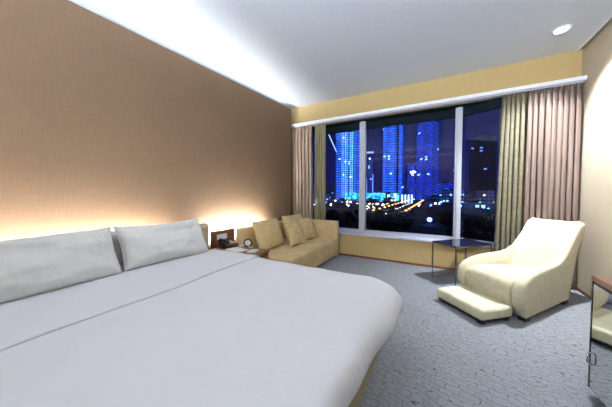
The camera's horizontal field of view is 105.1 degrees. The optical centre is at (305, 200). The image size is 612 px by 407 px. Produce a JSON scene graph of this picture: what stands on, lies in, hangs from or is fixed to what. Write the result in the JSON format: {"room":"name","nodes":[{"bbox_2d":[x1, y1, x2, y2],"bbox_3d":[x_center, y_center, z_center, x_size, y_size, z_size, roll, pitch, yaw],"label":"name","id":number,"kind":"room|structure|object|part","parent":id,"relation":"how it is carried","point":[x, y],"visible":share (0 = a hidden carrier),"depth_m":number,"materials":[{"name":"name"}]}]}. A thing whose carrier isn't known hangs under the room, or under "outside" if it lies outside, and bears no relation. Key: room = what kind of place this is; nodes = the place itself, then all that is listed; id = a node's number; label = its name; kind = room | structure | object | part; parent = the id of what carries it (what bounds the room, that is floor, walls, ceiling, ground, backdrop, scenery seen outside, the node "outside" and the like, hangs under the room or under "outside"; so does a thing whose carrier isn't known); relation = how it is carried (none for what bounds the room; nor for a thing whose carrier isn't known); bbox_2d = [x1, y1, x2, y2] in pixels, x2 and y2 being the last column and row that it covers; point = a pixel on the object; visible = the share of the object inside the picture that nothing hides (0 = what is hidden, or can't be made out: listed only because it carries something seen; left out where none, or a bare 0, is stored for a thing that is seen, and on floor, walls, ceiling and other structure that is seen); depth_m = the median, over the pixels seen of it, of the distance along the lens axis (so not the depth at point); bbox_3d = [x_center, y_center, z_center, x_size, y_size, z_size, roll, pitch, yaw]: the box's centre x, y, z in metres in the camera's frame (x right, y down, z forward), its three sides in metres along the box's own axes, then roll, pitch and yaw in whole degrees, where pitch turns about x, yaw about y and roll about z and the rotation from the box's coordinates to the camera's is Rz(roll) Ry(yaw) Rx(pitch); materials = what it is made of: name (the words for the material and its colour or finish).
{"room":"hotel room","nodes":[
{"label":"hotel room","id":0,"kind":"room"},
{"bbox_2d":[0,0,290,248],"bbox_3d":[-1.799,-0.270,1.994,0.032,2.600,5.515,1,2,33],"label":"wall panel","id":1,"kind":"object","parent":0,"point":[103,124],"visible":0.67,"depth_m":2.11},
{"bbox_2d":[69,0,611,108],"bbox_3d":[-0.123,-1.704,1.218,4.460,0.120,6.110,1,2,29],"label":"ceiling","id":2,"kind":"structure","parent":0,"point":[291,53],"depth_m":2.41,"materials":[{"name":"paint"}]},
{"bbox_2d":[551,24,571,34],"bbox_3d":[2.514,-1.676,2.308,0.142,0.012,0.142,1,2,29],"label":"recessed light","id":3,"kind":"object","parent":2,"relation":"in","point":[566,27],"visible":1,"depth_m":2.31,"materials":[{"name":"white paint"}]},
{"bbox_2d":[291,49,582,268],"bbox_3d":[1.286,-0.382,3.789,4.260,2.700,0.230,1,2,29],"label":"wall","id":4,"kind":"structure","parent":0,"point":[569,64],"depth_m":3.44,"materials":[{"name":"beige paper"}]},
{"bbox_2d":[312,107,462,239],"bbox_3d":[1.093,-0.388,3.951,2.546,1.900,0.115,1,2,29],"label":"window","id":5,"kind":"structure","parent":4,"relation":"attached to","point":[457,113],"depth_m":3.68,"materials":[{"name":"metal"}]},
{"bbox_2d":[339,253,456,270],"bbox_3d":[1.463,0.959,3.633,3.728,0.030,0.012,1,2,29],"label":"baseboard","id":6,"kind":"structure","parent":4,"relation":"attached to","point":[403,262],"depth_m":3.63,"materials":[{"name":"brown wood"}]},
{"bbox_2d":[291,75,586,128],"bbox_3d":[1.395,-1.353,3.515,3.825,0.060,0.138,1,2,29],"label":"track","id":7,"kind":"object","parent":4,"relation":"attached to","point":[581,79],"visible":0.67,"depth_m":3.15,"materials":[{"name":"white metal"}]},
{"bbox_2d":[293,125,312,218],"bbox_3d":[-0.065,-0.217,4.366,0.425,2.269,0.128,1,2,29],"label":"curtain","id":8,"kind":"object","parent":7,"relation":"hanging from","point":[302,136],"visible":0.73,"depth_m":4.30,"materials":[{"name":"beige fabric"}]},
{"bbox_2d":[314,124,325,219],"bbox_3d":[0.249,-0.211,4.208,0.226,2.269,0.057,1,2,29],"label":"curtain","id":9,"kind":"object","parent":7,"relation":"hanging from","point":[320,130],"visible":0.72,"depth_m":4.18,"materials":[{"name":"fabric"}]},
{"bbox_2d":[494,92,524,251],"bbox_3d":[2.523,-0.167,2.920,0.257,2.269,0.098,1,2,29],"label":"curtain","id":10,"kind":"object","parent":7,"relation":"hanging from","point":[512,115],"visible":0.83,"depth_m":2.89,"materials":[{"name":"beige fabric"}]},
{"bbox_2d":[522,83,581,287],"bbox_3d":[2.845,-0.160,2.740,0.465,2.269,0.122,1,2,29],"label":"curtain","id":11,"kind":"object","parent":7,"relation":"hanging from","point":[553,115],"visible":0.67,"depth_m":2.69,"materials":[{"name":"beige fabric"}]},
{"bbox_2d":[460,97,501,246],"bbox_3d":[2.357,-0.360,3.156,0.050,1.900,0.488,-1,2,-37],"label":"window","id":12,"kind":"structure","parent":4,"relation":"attached to","point":[495,103],"depth_m":3.11,"materials":[{"name":"glass"}]},
{"bbox_2d":[316,255,604,406],"bbox_3d":[-0.123,1.105,1.316,4.460,0.100,6.110,1,2,29],"label":"floor","id":13,"kind":"structure","parent":0,"point":[436,354],"depth_m":1.59,"materials":[{"name":"carpet"}]},
{"bbox_2d":[209,228,269,258],"bbox_3d":[-0.779,0.691,2.748,0.655,0.628,0.435,1,2,29],"label":"bedside table","id":14,"kind":"object","parent":13,"relation":"on","point":[228,234],"visible":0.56,"depth_m":2.81,"materials":[{"name":"red wood"}]},
{"bbox_3d":[-1.034,0.669,2.933,0.030,0.598,0.360,1,2,29],"label":"panel","id":15,"kind":"part","parent":14,"relation":"part of","materials":[{"name":"red wood"}]},
{"bbox_2d":[219,238,237,248],"bbox_3d":[-0.937,0.517,2.834,0.180,0.108,0.160,2,3,39],"label":"telephone","id":16,"kind":"object","parent":14,"relation":"on","point":[225,244],"visible":0.95,"depth_m":2.79,"materials":[{"name":"plastic"}]},
{"bbox_2d":[243,239,251,247],"bbox_3d":[-0.704,0.517,2.840,0.104,0.108,0.032,0,2,-13],"label":"alarm clock","id":17,"kind":"object","parent":14,"relation":"on","point":[247,242],"visible":0.93,"depth_m":2.83,"materials":[{"name":"black paint"}]},
{"bbox_2d":[246,249,258,252],"bbox_3d":[-0.597,0.574,2.645,0.100,0.008,0.140,0,2,9],"label":"notepad","id":18,"kind":"object","parent":14,"relation":"on","point":[251,250],"visible":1,"depth_m":2.61,"materials":[{"name":"paper"}]},
{"bbox_3d":[-0.519,0.693,2.572,0.012,0.155,0.340,1,2,29],"label":"drawer","id":19,"kind":"part","parent":14,"relation":"part of","materials":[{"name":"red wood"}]},
{"bbox_2d":[120,223,378,406],"bbox_3d":[-0.865,0.688,1.281,2.105,0.735,2.350,1,2,29],"label":"bed","id":20,"kind":"object","parent":13,"relation":"on","point":[355,402],"visible":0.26,"depth_m":1.30,"materials":[{"name":"fabric"}]},
{"bbox_2d":[0,227,121,303],"bbox_3d":[-1.614,0.384,1.374,0.292,0.332,0.852,1,2,32],"label":"pillow","id":21,"kind":"object","parent":20,"relation":"on","point":[31,266],"visible":1,"depth_m":1.40,"materials":[{"name":"white fabric"}]},
{"bbox_2d":[111,231,123,265],"bbox_3d":[-1.516,0.383,1.846,0.120,0.286,0.555,1,2,28],"label":"pillow","id":22,"kind":"object","parent":20,"relation":"on","point":[117,247],"visible":0.02,"depth_m":1.84,"materials":[{"name":"grey fabric"}]},
{"bbox_3d":[-1.742,0.656,1.770,0.095,0.705,2.350,1,2,29],"label":"headboard","id":23,"kind":"part","parent":20,"relation":"part of","materials":[{"name":"fabric"}]},
{"bbox_2d":[0,249,402,406],"bbox_3d":[-0.638,0.651,1.102,1.836,0.223,2.171,1,2,29],"label":"duvet","id":24,"kind":"object","parent":20,"relation":"on","point":[214,327],"visible":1,"depth_m":0.96,"materials":[{"name":"white fabric"}]},
{"bbox_2d":[113,218,208,270],"bbox_3d":[-1.221,0.357,2.067,0.291,0.328,0.718,1,2,31],"label":"pillow","id":25,"kind":"object","parent":24,"relation":"on","point":[143,245],"visible":1,"depth_m":1.92,"materials":[{"name":"white fabric"}]},
{"bbox_2d":[236,219,338,266],"bbox_3d":[-0.188,0.664,3.546,0.870,0.625,1.525,1,2,29],"label":"sofa","id":26,"kind":"object","parent":13,"relation":"on","point":[316,251],"visible":0.53,"depth_m":3.33,"materials":[{"name":"beige fabric"}]},
{"bbox_2d":[252,218,284,249],"bbox_3d":[-0.515,0.475,3.284,0.244,0.391,0.567,1,2,35],"label":"cushion","id":27,"kind":"object","parent":26,"relation":"on","point":[268,233],"visible":0.89,"depth_m":3.16,"materials":[{"name":"beige fabric"}]},
{"bbox_2d":[257,244,315,266],"bbox_3d":[-0.355,0.803,3.171,0.778,0.263,0.680,1,2,29],"label":"seat cushion","id":28,"kind":"object","parent":26,"relation":"on","point":[299,255],"depth_m":3.03,"materials":[{"name":"beige fabric"}]},
{"bbox_2d":[281,213,302,241],"bbox_3d":[-0.189,0.446,3.971,0.207,0.403,0.627,1,2,29],"label":"cushion","id":29,"kind":"object","parent":26,"relation":"on","point":[290,218],"visible":0.42,"depth_m":3.81,"materials":[{"name":"beige fabric"}]},
{"bbox_2d":[283,221,305,246],"bbox_3d":[-0.164,0.492,3.485,0.204,0.336,0.337,2,3,41],"label":"throw cushion","id":30,"kind":"object","parent":26,"relation":"on","point":[294,232],"visible":1,"depth_m":3.41,"materials":[{"name":"beige fabric"}]},
{"bbox_2d":[297,217,316,240],"bbox_3d":[0.023,0.468,3.913,0.199,0.354,0.347,2,3,37],"label":"throw cushion","id":31,"kind":"object","parent":26,"relation":"on","point":[308,229],"visible":0.91,"depth_m":3.84,"materials":[{"name":"beige fabric"}]},
{"bbox_2d":[284,237,335,264],"bbox_3d":[-0.004,0.781,3.800,0.778,0.263,0.720,1,2,29],"label":"seat cushion","id":32,"kind":"object","parent":26,"relation":"on","point":[325,247],"depth_m":3.60,"materials":[{"name":"beige fabric"}]},
{"bbox_3d":[0.177,0.637,4.163,0.835,0.587,0.090,1,2,29],"label":"arm","id":33,"kind":"part","parent":26,"relation":"part of","materials":[{"name":"beige fabric"}]},
{"bbox_2d":[431,238,491,285],"bbox_3d":[1.941,0.761,2.936,0.566,0.474,0.344,-1,2,-17],"label":"side table","id":34,"kind":"object","parent":13,"relation":"on","point":[465,243],"visible":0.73,"depth_m":2.85,"materials":[{"name":"clear glass"}]},
{"bbox_3d":[1.628,0.770,3.017,0.012,0.450,0.012,-1,2,-17],"label":"leg","id":35,"kind":"part","parent":34,"relation":"part of","materials":[{"name":"silver metal"}]},
{"bbox_3d":[1.722,0.781,2.699,0.012,0.450,0.012,-1,2,-17],"label":"leg","id":36,"kind":"part","parent":34,"relation":"part of","materials":[{"name":"silver metal"}]},
{"bbox_3d":[1.941,0.542,2.929,0.566,0.012,0.344,-1,2,-17],"label":"frame","id":37,"kind":"part","parent":34,"relation":"part of","materials":[{"name":"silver metal"}]},
{"bbox_2d":[437,285,511,324],"bbox_3d":[1.546,0.959,2.195,0.337,0.130,0.494,0,2,-13],"label":"footstool","id":38,"kind":"object","parent":13,"relation":"on","point":[482,308],"visible":0.98,"depth_m":2.07,"materials":[{"name":"beige fabric"}]},
{"bbox_2d":[457,218,585,321],"bbox_3d":[2.230,0.618,2.371,1.173,0.800,0.629,-1,2,-15],"label":"armchair","id":39,"kind":"object","parent":13,"relation":"on","point":[533,275],"visible":0.91,"depth_m":2.29,"materials":[{"name":"beige fabric"}]},
{"bbox_2d":[465,264,531,307],"bbox_3d":[2.013,0.796,2.308,0.718,0.287,0.444,-1,2,-15],"label":"seat cushion","id":40,"kind":"object","parent":39,"relation":"on","point":[495,281],"depth_m":2.19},
{"bbox_2d":[586,275,611,406],"bbox_3d":[1.381,0.762,0.342,0.668,0.652,1.796,1,2,29],"label":"base cabinet","id":41,"kind":"object","parent":13,"relation":"on","point":[600,341],"visible":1,"depth_m":1.19,"materials":[{"name":"black paint"}]},
{"bbox_3d":[1.521,0.849,1.259,0.021,0.072,0.007,1,2,29],"label":"handle","id":42,"kind":"part","parent":41,"relation":"part of","materials":[{"name":"silver metal"}]},
{"bbox_3d":[1.823,0.731,1.112,0.648,0.582,0.011,1,2,29],"label":"panel","id":43,"kind":"part","parent":41,"relation":"part of","materials":[{"name":"black paint"}]},
{"bbox_2d":[576,19,611,295],"bbox_3d":[1.780,-0.275,0.205,0.100,2.735,6.110,1,2,29],"label":"wall","id":44,"kind":"structure","parent":0,"point":[594,255],"depth_m":2.38,"materials":[{"name":"paint"}]},
{"bbox_2d":[573,287,590,299],"bbox_3d":[1.692,1.078,0.209,0.012,0.030,5.748,1,2,29],"label":"baseboard","id":45,"kind":"structure","parent":44,"relation":"attached to","point":[576,288],"depth_m":2.51,"materials":[{"name":"brown wood"}]},
{"bbox_2d":[576,14,611,51],"bbox_3d":[1.661,-1.613,0.139,0.020,0.054,5.760,1,2,29],"label":"trim","id":46,"kind":"structure","parent":44,"relation":"attached to","point":[609,18],"depth_m":2.31,"materials":[{"name":"white paint"}]},
{"bbox_3d":[-0.798,0.571,2.654,0.250,0.012,0.180,1,2,14],"label":"magazine","id":47,"kind":"object","parent":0,"visible":0},
{"bbox_2d":[225,247,247,252],"bbox_3d":[-0.783,0.559,2.640,0.220,0.012,0.150,2,3,41],"label":"magazine","id":48,"kind":"object","parent":47,"relation":"on","point":[234,249],"visible":0.8,"depth_m":2.63,"materials":[{"name":"paper"}]},
{"label":"outside","id":49,"kind":"structure","parent":0,"visible":0},
{"bbox_2d":[313,207,387,210],"bbox_3d":[11.259,5.532,158.926,85.000,0.050,12.000,1,2,29],"label":"road","id":50,"kind":"structure","parent":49,"point":[313,207],"depth_m":148.19,"materials":[{"name":"black asphalt"}]},
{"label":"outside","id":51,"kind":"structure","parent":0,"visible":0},
{"bbox_2d":[371,201,423,217],"bbox_3d":[88.216,4.194,197.254,12.000,0.050,230.000,1,2,29],"label":"road","id":52,"kind":"structure","parent":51,"point":[413,202],"depth_m":167.31,"materials":[{"name":"asphalt"}]},
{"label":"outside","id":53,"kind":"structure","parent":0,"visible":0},
{"bbox_2d":[313,195,495,241],"bbox_3d":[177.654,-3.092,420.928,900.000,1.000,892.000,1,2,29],"label":"ground","id":54,"kind":"structure","parent":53,"point":[421,225],"depth_m":127.06,"materials":[{"name":"black"}]},
{"bbox_2d":[326,183,334,198],"bbox_3d":[30.471,-14.550,367.949,30.000,25.600,14.000,0,2,5],"label":"building","id":55,"kind":"structure","parent":54,"relation":"on","point":[330,188],"depth_m":360.30,"materials":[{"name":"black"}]},
{"bbox_2d":[328,216,341,220],"bbox_3d":[8.366,6.724,67.828,4.308,4.025,4.457,2,3,38],"label":"tree","id":56,"kind":"object","parent":54,"relation":"on","point":[336,217],"visible":0.33,"depth_m":67.15,"materials":[{"name":"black plant"}]},
{"bbox_2d":[335,220,344,227],"bbox_3d":[7.912,7.050,60.645,4.454,3.875,4.608,0,2,2],"label":"tree","id":57,"kind":"object","parent":54,"relation":"on","point":[341,224],"visible":0.23,"depth_m":59.61,"materials":[{"name":"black plant"}]},
{"bbox_2d":[327,198,356,202],"bbox_3d":[37.894,0.138,245.349,30.000,4.800,14.000,0,2,9],"label":"building","id":58,"kind":"structure","parent":54,"relation":"on","point":[328,200],"depth_m":240.30,"materials":[{"name":"grey"}]},
{"bbox_2d":[328,130,359,198],"bbox_3d":[56.100,-52.728,337.988,48.046,104.000,32.598,0,2,10],"label":"tower block","id":59,"kind":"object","parent":54,"relation":"on","point":[347,143],"visible":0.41,"depth_m":323.60,"materials":[{"name":"blue glass"}]},
{"bbox_2d":[338,199,351,203],"bbox_3d":[35.442,1.303,214.835,12.000,4.600,10.000,0,2,9],"label":"building","id":60,"kind":"structure","parent":54,"relation":"on","point":[344,201],"depth_m":210.26,"materials":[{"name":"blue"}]},
{"bbox_2d":[342,210,352,214],"bbox_3d":[16.547,5.748,94.643,4.664,4.104,4.825,-1,2,-17],"label":"tree","id":61,"kind":"object","parent":54,"relation":"on","point":[345,211],"visible":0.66,"depth_m":93.41,"materials":[{"name":"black plant"}]},
{"bbox_2d":[348,219,358,228],"bbox_3d":[12.805,6.954,58.856,4.328,4.193,4.477,2,3,41],"label":"tree","id":62,"kind":"object","parent":54,"relation":"on","point":[354,224],"visible":0.45,"depth_m":57.75,"materials":[{"name":"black plant"}]},
{"bbox_2d":[354,207,366,215],"bbox_3d":[21.356,5.187,91.667,5.389,5.435,5.210,-1,2,-36],"label":"tree","id":63,"kind":"object","parent":54,"relation":"on","point":[356,211],"visible":0.37,"depth_m":90.48,"materials":[{"name":"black plant"}]},
{"bbox_2d":[366,151,373,192],"bbox_3d":[104.320,-40.591,384.424,12.000,76.500,12.700,1,2,15],"label":"slender tower","id":64,"kind":"structure","parent":54,"relation":"on","point":[369,181],"depth_m":380.83,"materials":[{"name":"blue"}]},
{"bbox_2d":[346,193,398,200],"bbox_3d":[80.677,-4.131,288.779,62.000,10.300,12.800,1,2,16],"label":"block","id":65,"kind":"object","parent":54,"relation":"on","point":[381,196],"visible":0.63,"depth_m":281.63,"materials":[{"name":"glass"}]},
{"bbox_2d":[366,199,387,203],"bbox_3d":[64.744,0.910,226.084,26.000,4.600,14.000,1,2,16],"label":"building","id":66,"kind":"structure","parent":54,"relation":"on","point":[371,201],"depth_m":219.76,"materials":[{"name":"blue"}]},
{"bbox_2d":[371,209,384,217],"bbox_3d":[27.018,5.595,88.686,5.204,4.827,5.383,1,2,22],"label":"tree","id":67,"kind":"object","parent":54,"relation":"on","point":[376,211],"visible":0.69,"depth_m":87.62,"materials":[{"name":"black plant"}]},
{"bbox_2d":[375,213,387,217],"bbox_3d":[25.978,6.269,80.792,4.832,4.030,4.671,0,2,-1],"label":"tree","id":68,"kind":"object","parent":54,"relation":"on","point":[378,214],"visible":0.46,"depth_m":80.06,"materials":[{"name":"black plant"}]},
{"bbox_2d":[384,197,395,201],"bbox_3d":[90.980,-0.751,255.050,12.000,5.900,10.000,1,2,20],"label":"building","id":69,"kind":"structure","parent":54,"relation":"on","point":[389,199],"depth_m":250.06,"materials":[{"name":"grey"}]},
{"bbox_2d":[387,209,398,216],"bbox_3d":[31.768,5.648,85.786,4.738,4.924,4.901,0,2,-2],"label":"tree","id":70,"kind":"object","parent":54,"relation":"on","point":[390,212],"visible":0.65,"depth_m":84.45,"materials":[{"name":"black plant"}]},
{"bbox_2d":[382,125,404,199],"bbox_3d":[123.439,-55.485,330.982,28.000,110.000,22.000,1,2,20],"label":"tower block","id":71,"kind":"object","parent":54,"relation":"on","point":[393,136],"visible":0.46,"depth_m":320.84,"materials":[{"name":"blue glass"}]},
{"bbox_2d":[391,213,403,217],"bbox_3d":[30.945,6.252,77.596,5.212,4.287,5.391,-1,2,-17],"label":"tree","id":72,"kind":"object","parent":54,"relation":"on","point":[397,215],"visible":0.37,"depth_m":76.47,"materials":[{"name":"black plant"}]},
{"bbox_2d":[390,218,410,231],"bbox_3d":[23.500,6.710,58.866,5.456,4.679,5.275,0,2,13],"label":"tree","id":73,"kind":"object","parent":54,"relation":"on","point":[399,224],"visible":0.83,"depth_m":57.33,"materials":[{"name":"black plant"}]},
{"bbox_2d":[399,215,414,224],"bbox_3d":[29.877,6.525,70.155,5.157,4.261,4.986,2,3,44],"label":"tree","id":74,"kind":"object","parent":54,"relation":"on","point":[411,220],"visible":0.59,"depth_m":68.78,"materials":[{"name":"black plant"}]},
{"bbox_2d":[401,194,412,202],"bbox_3d":[101.722,-1.803,236.461,11.000,9.300,8.000,1,2,23],"label":"pavilion","id":75,"kind":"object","parent":54,"relation":"on","point":[401,194],"visible":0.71,"depth_m":233.19,"materials":[{"name":"metal"}]},
{"bbox_2d":[402,211,415,217],"bbox_3d":[36.304,6.022,83.122,5.239,4.362,5.420,1,2,18],"label":"tree","id":76,"kind":"object","parent":54,"relation":"on","point":[410,214],"visible":0.55,"depth_m":81.36,"materials":[{"name":"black plant"}]},
{"bbox_2d":[407,164,414,199],"bbox_3d":[154.976,-26.979,345.640,10.000,52.000,12.000,1,2,24],"label":"tower block","id":77,"kind":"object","parent":54,"relation":"on","point":[411,167],"visible":1,"depth_m":340.04,"materials":[{"name":"blue"}]},
{"bbox_2d":[416,120,438,199],"bbox_3d":[173.446,-55.642,335.486,27.000,110.000,26.000,1,2,27],"label":"tower block","id":78,"kind":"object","parent":54,"relation":"on","point":[427,132],"visible":0.86,"depth_m":324.23,"materials":[{"name":"blue glass"}]},
{"bbox_3d":[173.217,-107.595,333.226,22.000,6.000,19.000,1,2,27],"label":"crown","id":79,"kind":"part","parent":78,"relation":"part of","materials":[{"name":"blue"}]},
{"bbox_2d":[425,199,439,205],"bbox_3d":[100.661,1.683,186.775,10.000,5.800,10.000,1,2,28],"label":"building","id":80,"kind":"structure","parent":54,"relation":"on","point":[432,202],"depth_m":182.99,"materials":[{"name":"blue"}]},
{"bbox_2d":[427,195,441,204],"bbox_3d":[116.672,-0.544,213.279,12.000,8.400,10.000,1,2,29],"label":"building","id":81,"kind":"structure","parent":54,"relation":"on","point":[435,197],"depth_m":209.31,"materials":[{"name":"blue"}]},
{"bbox_2d":[430,193,452,202],"bbox_3d":[139.586,-2.386,241.669,20.000,10.100,14.000,1,2,30],"label":"building","id":82,"kind":"structure","parent":54,"relation":"on","point":[446,198],"depth_m":233.88,"materials":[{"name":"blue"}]},
{"bbox_2d":[434,182,453,193],"bbox_3d":[171.410,-10.830,290.063,22.000,23.600,14.000,1,2,31],"label":"building","id":83,"kind":"structure","parent":54,"relation":"on","point":[444,185],"depth_m":285.47,"materials":[{"name":"blue"}]},
{"bbox_2d":[438,211,452,218],"bbox_3d":[46.247,6.055,76.982,5.052,4.724,5.226,-1,2,-27],"label":"tree","id":84,"kind":"object","parent":54,"relation":"on","point":[441,215],"visible":0.45,"depth_m":76.26,"materials":[{"name":"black plant"}]},
{"bbox_2d":[440,215,452,227],"bbox_3d":[39.854,6.388,65.399,4.856,4.867,4.694,0,2,-10],"label":"tree","id":85,"kind":"object","parent":54,"relation":"on","point":[447,221],"visible":0.77,"depth_m":64.32,"materials":[{"name":"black plant"}]},
{"bbox_2d":[440,189,463,195],"bbox_3d":[161.103,-5.154,259.343,22.000,14.400,10.000,1,2,32],"label":"building","id":86,"kind":"structure","parent":54,"relation":"on","point":[451,191],"depth_m":256.05,"materials":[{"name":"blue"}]},
{"bbox_2d":[445,226,461,235],"bbox_3d":[34.045,7.627,53.625,4.070,3.213,3.935,1,2,37],"label":"tree","id":87,"kind":"object","parent":54,"relation":"on","point":[449,231],"visible":0.43,"depth_m":53.33,"materials":[{"name":"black plant"}]},
{"bbox_2d":[460,213,471,222],"bbox_3d":[46.305,6.201,69.272,5.113,4.970,5.289,0,2,8],"label":"tree","id":88,"kind":"object","parent":54,"relation":"on","point":[464,217],"visible":0.35,"depth_m":67.50,"materials":[{"name":"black plant"}]},
{"bbox_2d":[460,222,475,228],"bbox_3d":[39.308,7.152,57.593,4.353,3.885,4.503,-1,2,-27],"label":"tree","id":89,"kind":"object","parent":54,"relation":"on","point":[465,224],"visible":0.38,"depth_m":56.65,"materials":[{"name":"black plant"}]},
{"bbox_2d":[460,227,484,240],"bbox_3d":[33.139,7.393,46.948,4.698,4.145,4.542,0,2,-4],"label":"tree","id":90,"kind":"object","parent":54,"relation":"on","point":[474,233],"visible":0.86,"depth_m":45.77,"materials":[{"name":"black plant"}]},
{"bbox_2d":[453,194,493,203],"bbox_3d":[143.745,-0.524,202.693,28.000,9.100,14.000,1,2,35],"label":"building","id":91,"kind":"structure","parent":54,"relation":"on","point":[482,199],"depth_m":194.22,"materials":[{"name":"grey"}]},
{"bbox_2d":[461,200,492,209],"bbox_3d":[109.274,2.951,153.310,20.000,5.600,14.000,1,2,35],"label":"building","id":92,"kind":"structure","parent":54,"relation":"on","point":[471,204],"depth_m":147.25,"materials":[{"name":"grey"}]},
{"bbox_2d":[468,134,496,193],"bbox_3d":[202.399,-35.827,269.487,24.000,75.000,20.000,1,2,37],"label":"tower block","id":93,"kind":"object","parent":54,"relation":"on","point":[482,152],"visible":0.82,"depth_m":261.23,"materials":[{"name":"black"}]},
{"bbox_2d":[474,224,494,240],"bbox_3d":[38.951,7.230,50.739,5.193,4.207,5.372,0,2,-10],"label":"tree","id":94,"kind":"object","parent":54,"relation":"on","point":[489,231],"visible":0.61,"depth_m":49.23,"materials":[{"name":"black plant"}]},
{"bbox_2d":[476,189,495,204],"bbox_3d":[163.935,-3.078,214.233,14.000,13.400,10.000,2,3,37],"label":"building","id":95,"kind":"structure","parent":54,"relation":"on","point":[485,192],"depth_m":209.77,"materials":[{"name":"grey"}]},
{"bbox_2d":[479,215,493,221],"bbox_3d":[50.486,6.494,66.642,4.839,4.569,4.678,-2,3,-39],"label":"tree","id":96,"kind":"object","parent":54,"relation":"on","point":[488,218],"visible":0.3,"depth_m":65.30,"materials":[{"name":"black plant"}]},
{"bbox_2d":[485,214,495,220],"bbox_3d":[57.510,6.353,71.734,5.231,4.495,5.057,-1,2,-21],"label":"tree","id":97,"kind":"object","parent":54,"relation":"on","point":[490,215],"visible":0.19,"depth_m":71.16,"materials":[{"name":"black plant"}]},
{"bbox_2d":[487,221,494,227],"bbox_3d":[44.606,6.943,54.970,4.414,4.486,4.566,0,2,12],"label":"tree","id":98,"kind":"object","parent":54,"relation":"on","point":[492,223],"visible":0.12,"depth_m":54.45,"materials":[{"name":"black plant"}]}
]}

